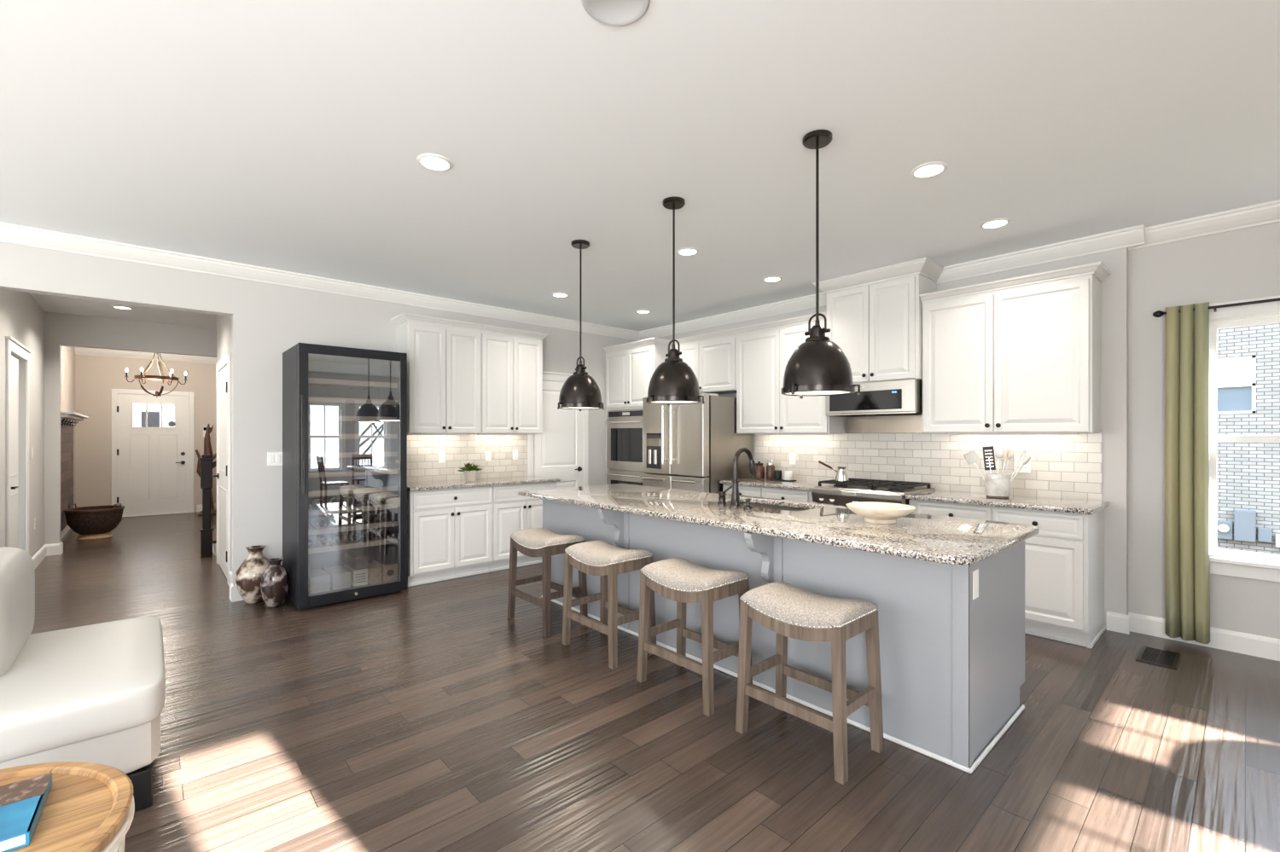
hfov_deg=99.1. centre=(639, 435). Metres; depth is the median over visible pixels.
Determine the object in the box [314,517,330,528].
wine bottle
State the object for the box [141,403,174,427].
house
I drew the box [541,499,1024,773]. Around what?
kitchen island
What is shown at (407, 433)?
light
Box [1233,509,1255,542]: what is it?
utility box
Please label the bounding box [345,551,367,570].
box
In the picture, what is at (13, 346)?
door
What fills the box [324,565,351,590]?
box
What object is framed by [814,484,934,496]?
cooktop
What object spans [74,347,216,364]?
crown molding
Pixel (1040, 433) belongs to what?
light
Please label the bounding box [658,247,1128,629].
wall
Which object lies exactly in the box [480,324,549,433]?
upper cabinet
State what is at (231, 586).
baseboard
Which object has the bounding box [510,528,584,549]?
seat cushion
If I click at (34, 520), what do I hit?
wall outlet
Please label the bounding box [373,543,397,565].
box
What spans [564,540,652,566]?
seat cushion
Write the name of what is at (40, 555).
baseboard
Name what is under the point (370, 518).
wine bottle
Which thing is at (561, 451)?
door
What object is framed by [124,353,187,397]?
chandelier
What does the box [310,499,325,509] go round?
wine bottle
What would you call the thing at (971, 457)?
turner
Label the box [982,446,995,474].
slotted spatula
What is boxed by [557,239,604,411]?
pendant light
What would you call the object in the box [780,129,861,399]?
pendant light
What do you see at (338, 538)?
wine bottle
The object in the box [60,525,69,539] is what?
baseboard
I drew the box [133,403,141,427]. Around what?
porch post
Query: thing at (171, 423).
glass ornament
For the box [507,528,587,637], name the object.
bar stool
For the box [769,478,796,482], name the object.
serving tray
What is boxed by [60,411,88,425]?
shelf
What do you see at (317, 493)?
shelf
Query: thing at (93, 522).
bowl
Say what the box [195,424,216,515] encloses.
driftwood sculpture
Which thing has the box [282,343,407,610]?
wine refrigerator
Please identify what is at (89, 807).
coffee table
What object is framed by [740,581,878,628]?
seat cushion
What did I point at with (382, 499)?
wine bottle
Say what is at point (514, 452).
wall outlet
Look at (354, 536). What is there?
wine bottle
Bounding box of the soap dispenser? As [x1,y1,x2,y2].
[743,498,752,509]
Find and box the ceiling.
[0,0,1279,331]
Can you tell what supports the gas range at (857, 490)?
on the floor
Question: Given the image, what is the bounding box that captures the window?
[1209,295,1279,582]
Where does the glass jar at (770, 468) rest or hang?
on the countertop at (798, 485)
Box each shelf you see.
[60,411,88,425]
[308,378,397,388]
[308,396,397,405]
[308,415,397,422]
[308,434,397,439]
[308,451,397,459]
[308,469,397,477]
[308,486,397,496]
[308,503,397,516]
[308,521,397,535]
[308,538,397,554]
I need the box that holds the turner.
[963,450,984,480]
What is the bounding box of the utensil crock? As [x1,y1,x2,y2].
[984,473,1011,499]
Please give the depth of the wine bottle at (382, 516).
4.89 m
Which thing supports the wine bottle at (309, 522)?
in the wine refrigerator at (345, 409)
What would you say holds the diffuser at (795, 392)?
attached to the pendant light at (817, 367)
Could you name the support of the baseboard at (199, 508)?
attached to the wall at (96, 376)
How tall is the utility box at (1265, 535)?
0.280 m
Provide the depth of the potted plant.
5.58 m
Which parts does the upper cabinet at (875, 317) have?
door, crown moulding, door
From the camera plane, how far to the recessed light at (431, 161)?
2.83 m
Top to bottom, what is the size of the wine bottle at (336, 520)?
0.076 m
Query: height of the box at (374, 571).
0.130 m
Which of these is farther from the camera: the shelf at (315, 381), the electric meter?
the electric meter
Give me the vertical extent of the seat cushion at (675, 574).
0.094 m
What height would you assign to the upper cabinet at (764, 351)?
1.130 m
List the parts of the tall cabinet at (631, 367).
door, crown moulding, door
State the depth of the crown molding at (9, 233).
4.64 m
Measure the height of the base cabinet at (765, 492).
0.875 m
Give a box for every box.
[308,568,330,594]
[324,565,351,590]
[343,564,367,587]
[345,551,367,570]
[366,561,381,584]
[372,559,397,581]
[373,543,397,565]
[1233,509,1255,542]
[1257,527,1272,542]
[1275,534,1279,547]
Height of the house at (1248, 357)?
8.600 m
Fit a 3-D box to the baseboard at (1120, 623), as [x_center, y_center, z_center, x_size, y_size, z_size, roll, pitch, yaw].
[3.355,1.315,3.834,0.017,0.130,0.122,0,0,-42]
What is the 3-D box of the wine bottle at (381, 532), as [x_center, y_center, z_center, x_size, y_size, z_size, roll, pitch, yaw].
[-2.303,0.889,4.929,0.076,0.076,0.302,0,0,-42]
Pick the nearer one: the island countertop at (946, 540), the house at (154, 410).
the island countertop at (946, 540)
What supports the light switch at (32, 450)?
attached to the wall at (21, 317)
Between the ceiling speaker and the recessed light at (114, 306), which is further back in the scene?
the recessed light at (114, 306)
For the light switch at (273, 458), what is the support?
attached to the wall at (268, 319)
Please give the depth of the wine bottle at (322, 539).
4.57 m
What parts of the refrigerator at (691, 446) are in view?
dispenser panel, handle, door, drawer, handle, handle, handle, door, drawer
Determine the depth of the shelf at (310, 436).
4.58 m
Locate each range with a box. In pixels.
[811,478,934,506]
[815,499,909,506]
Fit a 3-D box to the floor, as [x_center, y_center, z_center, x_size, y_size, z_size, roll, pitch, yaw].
[-2.518,1.430,3.532,9.650,0.100,16.950,0,0,-42]
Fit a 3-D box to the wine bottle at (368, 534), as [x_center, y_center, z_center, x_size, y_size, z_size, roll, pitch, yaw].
[-2.392,0.889,4.849,0.076,0.076,0.302,0,0,-42]
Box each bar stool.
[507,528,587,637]
[561,540,656,669]
[636,558,752,716]
[735,581,884,785]
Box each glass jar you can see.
[753,461,764,479]
[766,459,774,479]
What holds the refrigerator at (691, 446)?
on the floor
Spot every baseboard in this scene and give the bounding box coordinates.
[31,545,46,570]
[44,543,59,556]
[59,541,63,554]
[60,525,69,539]
[196,503,216,511]
[228,570,233,602]
[233,585,244,601]
[1106,611,1129,634]
[1128,612,1279,661]
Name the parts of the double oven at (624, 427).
control panel, panel glass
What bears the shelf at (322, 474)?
attached to the wine refrigerator at (345, 409)
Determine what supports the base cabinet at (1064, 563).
on the floor
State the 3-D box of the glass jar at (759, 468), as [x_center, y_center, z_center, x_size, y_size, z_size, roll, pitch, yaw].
[1.288,0.373,5.903,0.116,0.188,0.116,0,0,-42]
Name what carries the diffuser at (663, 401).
attached to the pendant light at (673, 381)
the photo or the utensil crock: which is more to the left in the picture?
the photo
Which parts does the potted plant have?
pot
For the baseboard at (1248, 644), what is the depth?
3.50 m
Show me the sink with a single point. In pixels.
(779, 508)
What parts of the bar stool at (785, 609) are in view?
leg, leg, nailhead trim, leg, leg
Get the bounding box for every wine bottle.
[308,521,311,529]
[308,537,313,547]
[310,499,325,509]
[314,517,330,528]
[315,534,331,546]
[327,497,343,507]
[330,532,345,544]
[331,515,347,526]
[343,496,359,506]
[346,514,362,524]
[348,530,363,541]
[359,495,375,505]
[360,529,378,540]
[362,512,378,523]
[374,494,390,504]
[375,512,392,522]
[375,528,391,538]
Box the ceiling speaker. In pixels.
[581,0,650,25]
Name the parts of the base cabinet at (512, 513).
door, drawer, door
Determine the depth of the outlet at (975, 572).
2.29 m
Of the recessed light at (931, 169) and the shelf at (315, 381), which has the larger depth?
the shelf at (315, 381)
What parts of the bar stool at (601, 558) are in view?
leg, leg, nailhead trim, leg, leg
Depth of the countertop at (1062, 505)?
3.89 m
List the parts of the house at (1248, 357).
pane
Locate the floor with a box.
[30,512,1279,851]
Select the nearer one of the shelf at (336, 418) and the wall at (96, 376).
the shelf at (336, 418)
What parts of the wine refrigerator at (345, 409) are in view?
handle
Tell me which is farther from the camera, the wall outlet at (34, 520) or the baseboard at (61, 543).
the baseboard at (61, 543)
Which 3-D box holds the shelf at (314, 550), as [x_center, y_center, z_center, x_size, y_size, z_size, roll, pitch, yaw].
[-2.417,0.929,4.589,0.735,0.042,0.025,0,0,-42]
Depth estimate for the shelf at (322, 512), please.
4.58 m
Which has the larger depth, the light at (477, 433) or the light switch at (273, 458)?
the light at (477, 433)
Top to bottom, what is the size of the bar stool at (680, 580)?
0.661 m
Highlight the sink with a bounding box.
[739,502,808,511]
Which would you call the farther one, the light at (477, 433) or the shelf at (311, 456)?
the light at (477, 433)
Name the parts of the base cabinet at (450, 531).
panel, door, drawer, door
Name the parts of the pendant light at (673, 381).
lamp shade, rod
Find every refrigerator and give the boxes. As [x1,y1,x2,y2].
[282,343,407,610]
[642,393,752,493]
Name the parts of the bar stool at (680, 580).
leg, leg, nailhead trim, leg, leg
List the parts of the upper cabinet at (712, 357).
door, crown moulding, door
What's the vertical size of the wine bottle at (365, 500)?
0.076 m
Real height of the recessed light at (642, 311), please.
0.009 m
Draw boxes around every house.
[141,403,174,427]
[1216,323,1279,555]
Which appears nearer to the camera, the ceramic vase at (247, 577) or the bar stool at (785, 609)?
the bar stool at (785, 609)
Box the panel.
[846,414,922,433]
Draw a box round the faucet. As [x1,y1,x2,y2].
[717,448,756,507]
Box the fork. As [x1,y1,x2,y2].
[1002,448,1010,475]
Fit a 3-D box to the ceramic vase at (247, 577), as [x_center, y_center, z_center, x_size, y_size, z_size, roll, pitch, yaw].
[-3.182,1.153,4.523,0.276,0.455,0.276,0,0,-42]
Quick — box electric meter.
[1216,520,1233,540]
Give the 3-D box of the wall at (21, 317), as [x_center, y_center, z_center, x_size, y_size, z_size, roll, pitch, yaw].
[-6.851,-0.020,6.204,0.125,2.800,6.880,0,0,-42]
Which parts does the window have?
sill, casing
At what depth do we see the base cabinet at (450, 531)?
5.16 m
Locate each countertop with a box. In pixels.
[407,475,560,491]
[517,483,1039,565]
[719,477,833,491]
[905,489,1109,514]
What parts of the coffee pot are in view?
handle, pot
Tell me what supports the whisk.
in the utensil crock
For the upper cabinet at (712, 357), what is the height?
0.660 m
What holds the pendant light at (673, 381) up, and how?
hanging from the ceiling
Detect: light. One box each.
[111,305,133,309]
[407,433,466,435]
[416,153,453,171]
[477,433,527,435]
[551,292,569,297]
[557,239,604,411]
[635,309,651,314]
[645,196,704,406]
[675,247,698,255]
[755,433,828,435]
[762,276,782,282]
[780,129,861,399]
[910,161,948,178]
[948,432,1078,435]
[979,218,1011,228]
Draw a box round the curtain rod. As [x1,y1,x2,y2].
[1152,297,1279,317]
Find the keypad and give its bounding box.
[203,427,211,436]
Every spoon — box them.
[994,448,1003,474]
[1004,449,1013,475]
[1010,455,1030,482]
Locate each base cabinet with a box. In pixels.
[407,486,492,587]
[488,482,556,572]
[722,483,815,503]
[909,500,1105,648]
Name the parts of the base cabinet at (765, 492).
drawer, drawer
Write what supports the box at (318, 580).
in the wine refrigerator at (345, 409)
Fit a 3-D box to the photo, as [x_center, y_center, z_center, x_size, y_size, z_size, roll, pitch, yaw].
[-1.559,0.857,1.262,0.262,0.001,0.110,0,0,-40]
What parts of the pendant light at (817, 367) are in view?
rod, lamp shade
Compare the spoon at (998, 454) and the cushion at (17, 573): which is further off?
the spoon at (998, 454)
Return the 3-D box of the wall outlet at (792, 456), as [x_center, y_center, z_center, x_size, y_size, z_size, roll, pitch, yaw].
[1.607,0.250,5.760,0.008,0.115,0.070,0,0,-42]
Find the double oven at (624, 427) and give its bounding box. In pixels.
[605,409,647,485]
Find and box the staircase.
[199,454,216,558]
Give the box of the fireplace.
[60,411,88,532]
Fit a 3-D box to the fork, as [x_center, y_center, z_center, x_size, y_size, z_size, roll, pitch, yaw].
[2.702,0.263,4.048,0.014,0.335,0.070,0,0,-42]
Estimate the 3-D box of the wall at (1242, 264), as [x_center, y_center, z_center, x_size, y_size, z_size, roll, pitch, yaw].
[5.077,-0.020,2.146,0.115,2.800,4.725,0,0,-42]
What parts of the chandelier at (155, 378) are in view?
candle arm, candle arm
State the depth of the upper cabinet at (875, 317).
4.67 m
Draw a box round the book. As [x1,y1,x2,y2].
[0,772,52,851]
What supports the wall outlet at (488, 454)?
attached to the wall at (268, 319)
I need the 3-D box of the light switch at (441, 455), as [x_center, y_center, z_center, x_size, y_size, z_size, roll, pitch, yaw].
[-2.066,0.230,5.697,0.070,0.115,0.010,0,0,-42]
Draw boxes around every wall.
[0,241,636,586]
[0,289,75,558]
[44,311,216,544]
[75,354,216,512]
[216,314,232,572]
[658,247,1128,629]
[1128,221,1279,639]
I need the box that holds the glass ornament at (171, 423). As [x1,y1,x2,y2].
[168,421,175,426]
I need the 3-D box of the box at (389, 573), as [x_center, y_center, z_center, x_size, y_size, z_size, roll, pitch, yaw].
[-2.292,1.205,4.906,0.125,0.140,0.312,0,0,-42]
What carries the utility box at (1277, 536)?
attached to the house at (1248, 357)
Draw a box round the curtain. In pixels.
[1164,302,1210,644]
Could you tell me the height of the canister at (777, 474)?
0.092 m
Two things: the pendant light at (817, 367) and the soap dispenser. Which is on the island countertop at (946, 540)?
the soap dispenser
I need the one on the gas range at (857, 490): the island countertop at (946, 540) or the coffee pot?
the coffee pot
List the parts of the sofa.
leg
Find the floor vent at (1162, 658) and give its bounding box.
[1135,645,1181,669]
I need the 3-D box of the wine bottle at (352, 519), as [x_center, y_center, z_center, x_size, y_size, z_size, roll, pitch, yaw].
[-2.481,0.739,4.769,0.076,0.076,0.302,0,0,-42]
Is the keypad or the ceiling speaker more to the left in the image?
the keypad
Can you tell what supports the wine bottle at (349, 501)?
in the wine refrigerator at (345, 409)
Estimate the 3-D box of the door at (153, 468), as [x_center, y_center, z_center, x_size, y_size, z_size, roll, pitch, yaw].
[-8.414,0.302,9.460,1.070,2.155,0.190,0,0,-42]
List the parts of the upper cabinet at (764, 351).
door, crown moulding, door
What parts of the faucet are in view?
handle, lever, spout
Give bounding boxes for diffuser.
[663,401,686,402]
[794,391,844,394]
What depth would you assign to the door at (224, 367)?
5.38 m
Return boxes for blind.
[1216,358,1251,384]
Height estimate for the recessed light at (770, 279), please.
0.009 m
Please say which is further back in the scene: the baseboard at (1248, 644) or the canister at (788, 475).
the canister at (788, 475)
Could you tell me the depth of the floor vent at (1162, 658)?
3.38 m
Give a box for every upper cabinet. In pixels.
[389,313,482,433]
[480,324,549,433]
[669,328,737,394]
[733,312,846,433]
[813,256,943,383]
[919,261,1111,433]
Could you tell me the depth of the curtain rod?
3.44 m
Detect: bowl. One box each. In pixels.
[63,503,125,540]
[845,501,915,523]
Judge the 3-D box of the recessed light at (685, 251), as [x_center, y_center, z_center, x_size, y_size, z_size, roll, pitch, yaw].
[0.367,-1.415,4.206,0.176,0.009,0.176,0,0,-42]
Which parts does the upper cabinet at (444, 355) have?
door, crown moulding, door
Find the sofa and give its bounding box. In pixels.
[0,547,165,812]
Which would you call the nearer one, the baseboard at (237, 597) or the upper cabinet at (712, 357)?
the baseboard at (237, 597)
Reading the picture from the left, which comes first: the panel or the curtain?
the panel
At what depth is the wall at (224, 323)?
5.38 m
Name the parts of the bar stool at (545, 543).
leg, leg, nailhead trim, leg, leg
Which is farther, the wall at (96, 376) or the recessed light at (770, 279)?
the wall at (96, 376)
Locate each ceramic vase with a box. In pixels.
[235,545,268,604]
[260,558,289,607]
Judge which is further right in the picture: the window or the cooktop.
the window
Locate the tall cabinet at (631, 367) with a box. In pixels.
[602,337,672,484]
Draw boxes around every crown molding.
[0,221,639,340]
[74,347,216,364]
[639,199,1279,340]
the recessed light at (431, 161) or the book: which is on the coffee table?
the book
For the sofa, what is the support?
on the floor
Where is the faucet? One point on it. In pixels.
(735, 496)
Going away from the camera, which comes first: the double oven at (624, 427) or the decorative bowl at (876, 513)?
the decorative bowl at (876, 513)
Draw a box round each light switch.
[30,448,33,459]
[267,452,282,465]
[438,452,445,463]
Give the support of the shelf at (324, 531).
attached to the wine refrigerator at (345, 409)
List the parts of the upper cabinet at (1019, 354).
door, crown moulding, door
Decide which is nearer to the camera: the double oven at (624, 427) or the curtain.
the curtain
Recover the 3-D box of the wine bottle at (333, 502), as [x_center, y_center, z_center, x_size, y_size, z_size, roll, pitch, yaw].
[-2.593,0.579,4.668,0.076,0.076,0.302,0,0,-42]
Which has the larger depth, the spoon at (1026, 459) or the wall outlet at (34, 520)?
the wall outlet at (34, 520)
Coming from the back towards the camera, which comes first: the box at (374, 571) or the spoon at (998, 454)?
the box at (374, 571)
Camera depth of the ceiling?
2.55 m
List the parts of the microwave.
door glass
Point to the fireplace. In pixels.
(66, 427)
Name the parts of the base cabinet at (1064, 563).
drawer, knob, drawer, door, panel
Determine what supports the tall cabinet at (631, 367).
on the floor
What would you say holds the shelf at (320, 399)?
attached to the wine refrigerator at (345, 409)
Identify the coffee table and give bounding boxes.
[0,762,134,851]
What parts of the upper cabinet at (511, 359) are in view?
door, crown moulding, door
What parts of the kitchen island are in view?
shoe moulding, panel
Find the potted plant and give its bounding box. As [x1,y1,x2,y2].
[457,462,482,481]
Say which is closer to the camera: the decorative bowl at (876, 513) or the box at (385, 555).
the decorative bowl at (876, 513)
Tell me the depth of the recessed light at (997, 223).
3.64 m
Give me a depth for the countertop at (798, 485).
5.35 m
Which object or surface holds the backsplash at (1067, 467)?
attached to the wall at (1114, 288)
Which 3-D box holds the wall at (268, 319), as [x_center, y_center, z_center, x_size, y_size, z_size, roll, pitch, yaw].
[-3.538,-0.020,4.478,9.400,2.800,0.120,0,0,-42]
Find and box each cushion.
[0,547,34,677]
[0,616,165,762]
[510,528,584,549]
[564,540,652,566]
[640,558,748,592]
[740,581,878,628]
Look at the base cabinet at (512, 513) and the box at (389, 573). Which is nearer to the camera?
the box at (389, 573)
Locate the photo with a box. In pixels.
[0,772,52,807]
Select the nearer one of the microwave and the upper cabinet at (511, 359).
the microwave
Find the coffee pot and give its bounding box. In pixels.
[818,460,849,482]
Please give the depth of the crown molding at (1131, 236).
4.00 m
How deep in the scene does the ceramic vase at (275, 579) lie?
4.36 m
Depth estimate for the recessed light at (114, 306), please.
6.04 m
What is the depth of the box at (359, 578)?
4.63 m
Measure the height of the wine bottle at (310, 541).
0.076 m
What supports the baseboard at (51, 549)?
attached to the wall at (63, 329)
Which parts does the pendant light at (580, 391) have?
lamp shade, rod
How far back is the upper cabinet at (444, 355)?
5.37 m
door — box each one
[5,336,31,553]
[110,389,194,517]
[211,352,231,585]
[527,371,588,488]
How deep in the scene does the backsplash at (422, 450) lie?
5.85 m
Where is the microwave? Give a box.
[825,378,922,417]
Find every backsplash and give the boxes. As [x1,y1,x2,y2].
[407,433,527,482]
[755,430,1102,501]
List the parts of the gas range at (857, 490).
trim, control panel, burner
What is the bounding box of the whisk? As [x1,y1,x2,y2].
[1011,450,1027,478]
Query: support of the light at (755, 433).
attached to the upper cabinet at (764, 351)
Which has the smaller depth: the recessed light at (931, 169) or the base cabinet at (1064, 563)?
the recessed light at (931, 169)
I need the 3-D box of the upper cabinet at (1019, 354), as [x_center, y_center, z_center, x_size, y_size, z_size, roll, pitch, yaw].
[2.808,-0.585,4.162,0.386,1.130,1.146,0,0,-42]
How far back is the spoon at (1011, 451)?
4.08 m
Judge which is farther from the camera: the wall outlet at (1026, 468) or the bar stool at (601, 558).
the wall outlet at (1026, 468)
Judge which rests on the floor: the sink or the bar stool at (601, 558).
the bar stool at (601, 558)
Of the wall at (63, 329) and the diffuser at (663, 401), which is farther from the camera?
the wall at (63, 329)
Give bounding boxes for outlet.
[33,517,35,529]
[485,451,491,461]
[512,450,517,459]
[789,453,795,465]
[972,569,978,600]
[1013,457,1030,473]
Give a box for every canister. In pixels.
[773,470,781,479]
[783,471,792,480]
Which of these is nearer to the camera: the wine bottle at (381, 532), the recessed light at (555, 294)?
the wine bottle at (381, 532)

